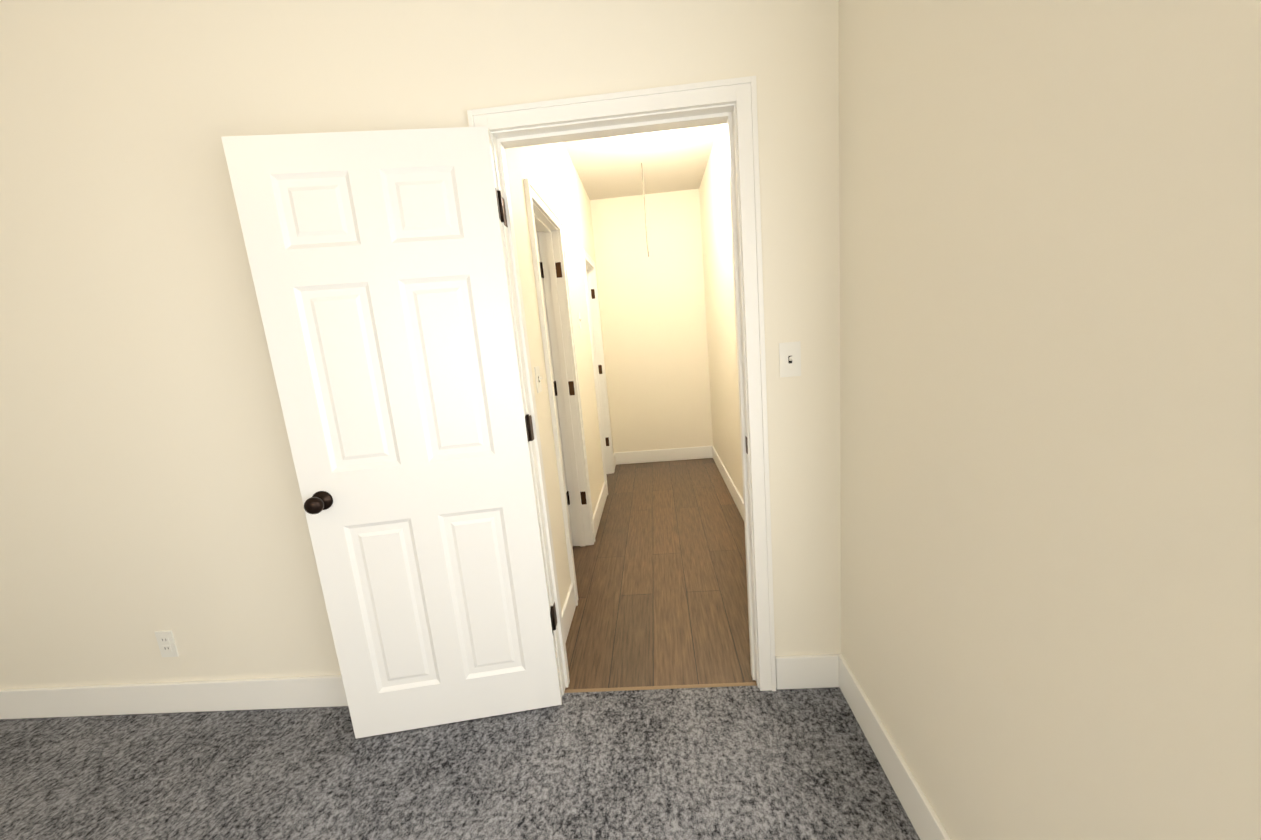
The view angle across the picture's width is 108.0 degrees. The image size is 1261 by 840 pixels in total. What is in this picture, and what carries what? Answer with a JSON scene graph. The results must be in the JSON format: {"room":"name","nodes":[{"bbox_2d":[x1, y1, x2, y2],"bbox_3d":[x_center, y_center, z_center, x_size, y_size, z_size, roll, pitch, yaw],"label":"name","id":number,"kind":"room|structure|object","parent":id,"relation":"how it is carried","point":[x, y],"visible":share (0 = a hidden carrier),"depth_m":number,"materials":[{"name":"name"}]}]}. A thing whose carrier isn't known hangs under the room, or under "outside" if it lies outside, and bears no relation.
{"room":"empty bedroom","nodes":[
{"label":"empty bedroom","id":0,"kind":"room"},
{"bbox_2d":[0,0,840,688],"bbox_3d":[-1.541,-0.382,1.665,4.450,3.160,0.120,-4,10,4],"label":"wall","id":1,"kind":"structure","parent":0,"point":[148,482],"depth_m":1.57,"materials":[{"name":"white paint"}]},
{"bbox_2d":[155,631,178,656],"bbox_3d":[-1.879,0.908,1.855,0.070,0.115,0.008,-4,10,4],"label":"electrical outlet","id":2,"kind":"object","parent":1,"relation":"attached to","point":[166,644],"visible":1,"depth_m":1.85,"materials":[{"name":"white plastic"}]},
{"bbox_2d":[0,675,347,718],"bbox_3d":[-1.965,1.154,1.901,3.266,0.135,0.014,-4,10,4],"label":"baseboard","id":3,"kind":"structure","parent":1,"relation":"attached to","point":[306,691],"depth_m":1.89,"materials":[{"name":"white paint"}]},
{"bbox_2d":[221,126,561,738],"bbox_3d":[-0.721,0.134,1.559,0.766,2.030,0.171,-6,10,-6],"label":"door leaf","id":4,"kind":"structure","parent":1,"relation":"in","point":[378,264],"depth_m":1.51,"materials":[{"name":"white paint"}]},
{"bbox_2d":[467,76,775,694],"bbox_3d":[0.027,0.020,1.664,0.890,2.105,0.162,-4,10,4],"label":"door frame","id":5,"kind":"structure","parent":1,"relation":"attached to","point":[731,103],"depth_m":1.50,"materials":[{"name":"white paint"}]},
{"bbox_2d":[779,341,800,377],"bbox_3d":[0.534,-0.201,1.527,0.070,0.115,0.021,-4,10,4],"label":"light switch","id":6,"kind":"object","parent":1,"relation":"attached to","point":[789,359],"visible":1,"depth_m":1.53,"materials":[{"name":"white plastic"}]},
{"bbox_2d":[0,686,919,839],"bbox_3d":[-1.497,1.555,0.010,4.690,0.060,3.870,-4,10,4],"label":"floor carpet","id":7,"kind":"object","parent":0,"point":[735,763],"visible":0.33,"depth_m":1.52,"materials":[{"name":"grey carpet"}]},
{"bbox_2d":[504,142,613,611],"bbox_3d":[-0.422,-0.571,3.327,0.120,2.750,3.320,-4,10,4],"label":"wall","id":8,"kind":"structure","parent":0,"point":[549,172],"depth_m":2.60,"materials":[{"name":"beige paint"}]},
{"bbox_2d":[534,366,541,392],"bbox_3d":[-0.402,-0.181,2.034,0.021,0.115,0.070,-4,10,4],"label":"light switch","id":9,"kind":"object","parent":8,"relation":"attached to","point":[538,379],"visible":1,"depth_m":2.02,"materials":[{"name":"white plastic"}]},
{"bbox_2d":[536,232,572,546],"bbox_3d":[-0.794,-0.114,2.963,0.656,2.030,0.171,-4,10,6],"label":"door leaf","id":10,"kind":"structure","parent":8,"relation":"in","point":[554,382],"depth_m":2.93,"materials":[{"name":"white paint"}]},
{"bbox_2d":[523,178,595,605],"bbox_3d":[-0.431,-0.114,2.623,0.162,2.105,0.780,-4,10,4],"label":"door frame","id":11,"kind":"structure","parent":8,"relation":"attached to","point":[545,221],"depth_m":2.86,"materials":[{"name":"white paint"}]},
{"bbox_2d":[562,583,575,643],"bbox_3d":[-0.311,0.963,2.166,0.014,0.135,0.491,-4,10,4],"label":"baseboard","id":12,"kind":"structure","parent":8,"relation":"attached to","point":[568,610],"depth_m":2.24,"materials":[{"name":"white paint"}]},
{"bbox_2d":[581,249,614,494],"bbox_3d":[-0.352,-0.418,4.269,0.162,2.105,0.730,-4,10,4],"label":"door frame","id":13,"kind":"structure","parent":8,"relation":"attached to","point":[590,280],"depth_m":4.49,"materials":[{"name":"white paint"}]},
{"bbox_2d":[593,481,606,536],"bbox_3d":[-0.241,0.692,3.629,0.014,0.135,0.912,-4,10,4],"label":"baseboard","id":14,"kind":"structure","parent":8,"relation":"attached to","point":[598,512],"depth_m":3.57,"materials":[{"name":"white paint"}]},
{"bbox_2d":[563,124,719,199],"bbox_3d":[-0.718,-1.955,3.086,2.890,0.100,3.320,-4,10,4],"label":"ceiling","id":15,"kind":"structure","parent":0,"point":[669,160],"depth_m":3.69,"materials":[{"name":"beige paint"}]},
{"bbox_2d":[641,163,648,256],"bbox_3d":[0.119,-1.731,3.787,0.014,0.730,0.023,-4,10,4],"label":"cord","id":16,"kind":"object","parent":15,"relation":"hanging from","point":[645,210],"visible":1,"depth_m":3.79,"materials":[{"name":"beige plastic"}]},
{"bbox_2d":[590,189,712,452],"bbox_3d":[-0.496,-0.850,4.908,2.940,2.750,0.120,-4,10,4],"label":"wall","id":17,"kind":"structure","parent":0,"point":[653,318],"depth_m":4.77,"materials":[{"name":"beige paint"}]},
{"bbox_2d":[613,446,711,465],"bbox_3d":[0.349,0.388,5.028,1.060,0.135,0.017,-4,10,4],"label":"baseboard","id":18,"kind":"structure","parent":17,"relation":"attached to","point":[645,456],"depth_m":5.02,"materials":[{"name":"white paint"}]},
{"bbox_2d":[565,458,755,689],"bbox_3d":[-0.454,0.829,3.537,2.940,0.056,3.420,-4,10,4],"label":"floor","id":19,"kind":"structure","parent":0,"point":[660,572],"depth_m":2.55,"materials":[{"name":"brown wood"}]},
{"bbox_2d":[564,682,756,692],"bbox_3d":[0.115,1.059,1.811,0.760,0.007,0.016,-4,10,4],"label":"trim","id":20,"kind":"structure","parent":19,"relation":"attached to","point":[661,687],"depth_m":1.81,"materials":[{"name":"brown wood"}]},
{"bbox_2d":[699,124,742,498],"bbox_3d":[0.779,-0.651,3.194,0.120,2.750,3.200,-4,10,4],"label":"wall","id":21,"kind":"structure","parent":0,"point":[715,206],"depth_m":3.67,"materials":[{"name":"beige paint"}]},
{"bbox_2d":[711,446,743,519],"bbox_3d":[0.824,0.636,3.430,0.014,0.135,3.200,-4,10,4],"label":"baseboard","id":22,"kind":"structure","parent":21,"relation":"attached to","point":[738,500],"depth_m":3.89,"materials":[{"name":"white paint"}]},
{"bbox_2d":[839,0,1260,839],"bbox_3d":[0.642,-0.205,-0.367,0.120,3.160,3.970,-4,10,4],"label":"wall","id":23,"kind":"structure","parent":0,"point":[1049,418],"depth_m":0.71,"materials":[{"name":"beige paint"}]},
{"bbox_2d":[828,654,950,839],"bbox_3d":[0.704,1.281,-0.080,0.017,0.135,3.700,-4,10,4],"label":"baseboard","id":24,"kind":"structure","parent":23,"relation":"attached to","point":[926,823],"depth_m":1.36,"materials":[{"name":"white paint"}]}
]}

